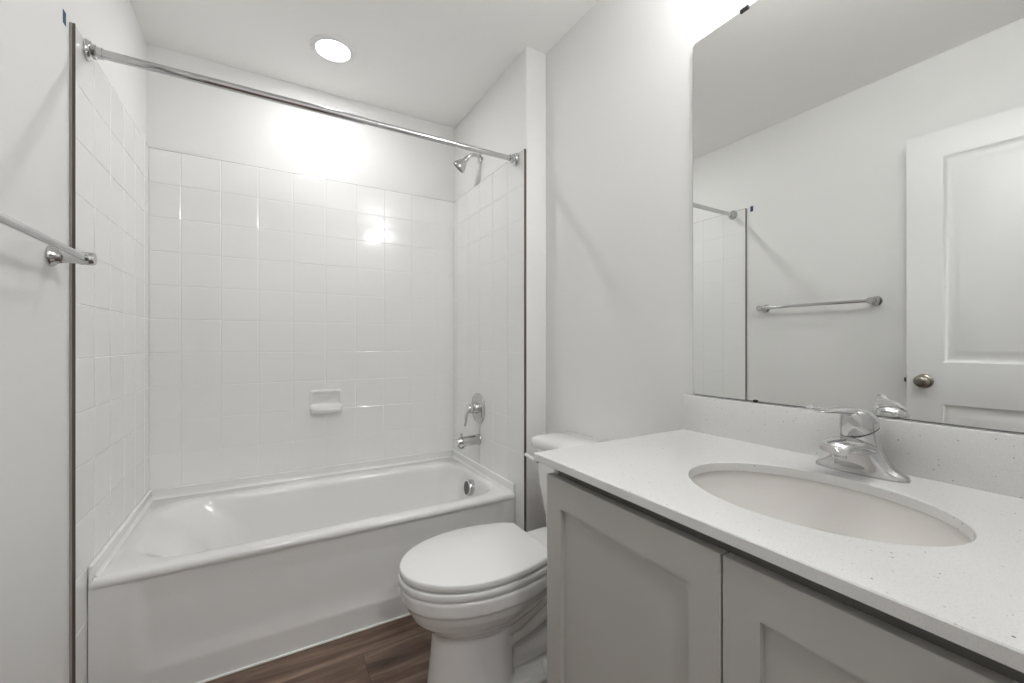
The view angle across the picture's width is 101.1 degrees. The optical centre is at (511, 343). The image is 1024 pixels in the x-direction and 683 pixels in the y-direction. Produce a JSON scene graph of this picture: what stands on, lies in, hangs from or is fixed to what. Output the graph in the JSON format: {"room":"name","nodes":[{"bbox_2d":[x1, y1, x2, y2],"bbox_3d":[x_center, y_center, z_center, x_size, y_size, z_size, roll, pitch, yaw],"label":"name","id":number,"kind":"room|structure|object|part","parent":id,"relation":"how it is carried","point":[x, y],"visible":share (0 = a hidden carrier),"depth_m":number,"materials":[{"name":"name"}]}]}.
{"room":"bathroom","nodes":[
{"label":"bathroom","id":0,"kind":"room"},
{"bbox_2d":[0,0,148,682],"bbox_3d":[-1.055,-0.120,0.781,0.122,2.477,2.770,0,0,-30],"label":"wall","id":1,"kind":"structure","parent":0,"point":[74,150],"depth_m":1.14,"materials":[{"name":"white paint"}]},
{"bbox_2d":[0,213,96,266],"bbox_3d":[-0.981,-0.219,0.836,0.085,0.052,0.612,0,0,-30],"label":"towel bar","id":2,"kind":"object","parent":1,"relation":"attached to","point":[56,252],"visible":1,"depth_m":1.00,"materials":[{"name":"silver metal"}]},
{"bbox_3d":[-1.122,-0.219,1.078,0.085,0.052,0.052,0,0,-30],"label":"post","id":3,"kind":"part","parent":2,"relation":"part of","materials":[{"name":"silver metal"}]},
{"bbox_2d":[63,9,65,25],"bbox_3d":[-1.204,-0.876,1.134,0.001,0.036,0.019,0,0,-30],"label":"tape","id":4,"kind":"object","parent":1,"relation":"attached to","point":[64,13],"visible":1,"depth_m":1.13,"materials":[{"name":"blue"}]},
{"bbox_2d":[83,38,518,165],"bbox_3d":[-0.619,-0.865,1.614,1.474,0.060,0.060,0,0,-30],"label":"shower rod","id":5,"kind":"object","parent":1,"relation":"attached to","point":[91,51],"visible":1,"depth_m":1.46,"materials":[{"name":"silver metal"}]},
{"bbox_2d":[146,43,454,490],"bbox_3d":[-1.034,-0.120,2.327,1.496,2.477,0.121,0,0,-30],"label":"wall","id":6,"kind":"structure","parent":0,"point":[294,252],"depth_m":2.19,"materials":[{"name":"white paint"}]},
{"bbox_2d":[310,389,341,414],"bbox_3d":[-0.989,0.312,2.251,0.160,0.128,0.056,0,0,-30],"label":"soap dish","id":7,"kind":"object","parent":6,"relation":"attached to","point":[325,401],"visible":1,"depth_m":2.26,"materials":[{"name":"white"}]},
{"bbox_2d":[310,402,341,414],"bbox_3d":[-0.988,0.349,2.249,0.154,0.054,0.052,0,0,-30],"label":"tray","id":8,"kind":"object","parent":7,"relation":"on","point":[315,407],"depth_m":2.25,"materials":[{"name":"white"}]},
{"bbox_3d":[-1.001,0.312,2.271,0.160,0.128,0.010,0,0,-30],"label":"plate","id":9,"kind":"part","parent":7,"relation":"part of","materials":[{"name":"white"}]},
{"bbox_2d":[205,615,431,682],"bbox_3d":[-0.049,1.148,0.448,3.106,0.060,4.380,0,0,-30],"label":"floor","id":10,"kind":"structure","parent":0,"point":[396,651],"depth_m":1.48,"materials":[{"name":"brown wood"}]},
{"bbox_2d":[88,449,514,682],"bbox_3d":[-0.811,0.890,1.945,1.472,0.456,0.761,0,0,-30],"label":"bathtub","id":11,"kind":"object","parent":10,"relation":"on","point":[208,581],"visible":0.79,"depth_m":1.59,"materials":[{"name":"white ceramic"}]},
{"bbox_2d":[88,457,514,590],"bbox_3d":[-0.811,0.866,1.945,1.471,0.320,0.760,0,0,-30],"label":"basin","id":12,"kind":"object","parent":11,"relation":"in","point":[346,529],"depth_m":1.78,"materials":[{"name":"white ceramic"}]},
{"bbox_2d":[398,431,604,682],"bbox_3d":[0.011,0.746,1.438,0.789,0.744,0.450,0,0,-30],"label":"toilet","id":13,"kind":"object","parent":10,"relation":"on","point":[480,591],"visible":0.62,"depth_m":1.27,"materials":[{"name":"white porcelain"},{"name":"white plastic"}]},
{"bbox_3d":[-0.125,0.709,1.358,0.472,0.022,0.361,0,0,-30],"label":"seat","id":14,"kind":"part","parent":13,"relation":"part of","materials":[{"name":"white plastic"}]},
{"bbox_3d":[-0.128,0.681,1.356,0.459,0.022,0.360,0,0,-30],"label":"lid","id":15,"kind":"part","parent":13,"relation":"part of","materials":[{"name":"white plastic"}]},
{"bbox_3d":[0.007,0.919,1.435,0.766,0.398,0.363,0,0,-30],"label":"bowl","id":16,"kind":"part","parent":13,"relation":"part of","materials":[{"name":"white"}]},
{"bbox_3d":[0.076,0.459,1.696,0.014,0.024,0.069,0,0,-37],"label":"flush lever","id":17,"kind":"part","parent":13,"relation":"part of","materials":[{"name":"white plastic"}]},
{"bbox_3d":[0.269,0.569,1.587,0.186,0.302,0.424,0,0,-30],"label":"tank","id":18,"kind":"part","parent":13,"relation":"part of","materials":[{"name":"white"}]},
{"bbox_3d":[0.265,0.396,1.585,0.204,0.043,0.448,0,0,-30],"label":"tank lid","id":19,"kind":"part","parent":13,"relation":"part of","materials":[{"name":"white"}]},
{"bbox_2d":[547,469,1023,682],"bbox_3d":[0.549,0.701,0.757,0.560,0.834,0.892,0,0,-30],"label":"vanity cabinet","id":20,"kind":"object","parent":10,"relation":"on","point":[636,594],"visible":0.57,"depth_m":0.66,"materials":[{"name":"grey paint"}]},
{"bbox_3d":[0.206,0.657,0.817,0.006,0.571,0.345,0,0,-30],"label":"panel","id":21,"kind":"part","parent":20,"relation":"part of","materials":[{"name":"grey paint"}]},
{"bbox_3d":[0.202,0.657,0.815,0.019,0.693,0.443,0,0,-30],"label":"door","id":22,"kind":"part","parent":20,"relation":"part of","materials":[{"name":"grey paint"}]},
{"bbox_2d":[534,429,1023,672],"bbox_3d":[0.543,0.274,0.753,0.574,0.018,0.963,0,0,-30],"label":"countertop","id":23,"kind":"structure","parent":20,"relation":"on","point":[970,596],"depth_m":0.59,"materials":[{"name":"white stone"}]},
{"bbox_2d":[690,471,971,546],"bbox_3d":[0.518,0.358,0.745,0.357,0.147,0.463,0,0,-30],"label":"sink","id":24,"kind":"object","parent":23,"relation":"in","point":[820,506],"visible":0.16,"depth_m":0.84,"materials":[{"name":"white porcelain"}]},
{"bbox_2d":[806,404,910,483],"bbox_3d":[0.677,0.195,0.845,0.151,0.141,0.158,0,0,-30],"label":"faucet","id":25,"kind":"object","parent":23,"relation":"on","point":[859,450],"visible":1,"depth_m":0.84,"materials":[{"name":"silver metal"}]},
{"bbox_3d":[0.677,0.157,0.873,0.140,0.066,0.064,0,0,9],"label":"lever handle","id":26,"kind":"part","parent":25,"relation":"part of","materials":[{"name":"silver metal"}]},
{"bbox_3d":[0.431,0.657,0.431,0.006,0.571,0.347,0,0,-30],"label":"panel","id":27,"kind":"part","parent":20,"relation":"part of","materials":[{"name":"grey paint"}]},
{"bbox_3d":[0.428,0.657,0.428,0.019,0.693,0.445,0,0,-30],"label":"door","id":28,"kind":"part","parent":20,"relation":"part of","materials":[{"name":"grey paint"}]},
{"bbox_2d":[129,0,597,127],"bbox_3d":[-0.322,-1.399,1.214,1.826,0.080,2.780,0,0,-30],"label":"ceiling","id":29,"kind":"structure","parent":0,"point":[429,60],"depth_m":1.89,"materials":[{"name":"white paint"}]},
{"bbox_2d":[309,34,355,63],"bbox_3d":[-0.827,-1.355,1.950,0.200,0.008,0.200,0,0,-30],"label":"recessed light","id":30,"kind":"object","parent":29,"relation":"in","point":[331,48],"visible":1,"depth_m":1.94,"materials":[{"name":"white paint"}]},
{"bbox_2d":[454,47,545,531],"bbox_3d":[-0.133,-0.120,2.365,0.122,2.477,0.960,0,0,-30],"label":"wall","id":31,"kind":"structure","parent":0,"point":[500,206],"depth_m":2.07,"materials":[{"name":"white paint"}]},
{"bbox_2d":[455,433,480,448],"bbox_3d":[-0.242,0.529,2.297,0.137,0.083,0.060,0,0,-30],"label":"tub spout","id":32,"kind":"object","parent":31,"relation":"attached to","point":[461,442],"visible":1,"depth_m":2.28,"materials":[{"name":"silver metal"}]},
{"bbox_2d":[453,153,482,172],"bbox_3d":[-0.243,-0.998,2.319,0.161,0.128,0.074,0,0,-16],"label":"sprayer","id":33,"kind":"object","parent":31,"relation":"attached to","point":[460,164],"visible":0.99,"depth_m":2.29,"materials":[{"name":"silver metal"}]},
{"bbox_3d":[-0.210,-1.024,2.311,0.088,0.041,0.026,0,0,-25],"label":"shower arm","id":34,"kind":"part","parent":33,"relation":"part of","materials":[{"name":"silver metal"}]},
{"bbox_2d":[464,393,484,425],"bbox_3d":[-0.224,0.363,2.313,0.089,0.178,0.168,0,0,-30],"label":"shower valve","id":35,"kind":"object","parent":31,"relation":"attached to","point":[476,408],"visible":1,"depth_m":2.30,"materials":[{"name":"silver metal"}]},
{"bbox_3d":[-0.242,0.392,2.303,0.047,0.119,0.050,0,0,-30],"label":"lever handle","id":36,"kind":"part","parent":35,"relation":"part of","materials":[{"name":"silver metal"}]},
{"bbox_2d":[546,0,1023,525],"bbox_3d":[0.422,-0.120,1.642,0.110,2.477,2.770,0,0,-30],"label":"wall","id":37,"kind":"structure","parent":0,"point":[619,82],"depth_m":1.56,"materials":[{"name":"white paint"}]},
{"bbox_2d":[683,394,1023,498],"bbox_3d":[0.782,0.212,0.894,0.020,0.107,0.965,0,0,-30],"label":"backsplash","id":38,"kind":"structure","parent":37,"relation":"attached to","point":[986,460],"depth_m":0.85,"materials":[{"name":"white stone"}]},
{"bbox_2d":[693,0,1023,432],"bbox_3d":[0.795,-0.381,0.883,0.009,1.076,0.950,0,0,-30],"label":"wall mirror","id":39,"kind":"object","parent":37,"relation":"attached to","point":[858,165],"visible":0.97,"depth_m":0.92,"materials":[{"name":"grey mirror"}]}
]}

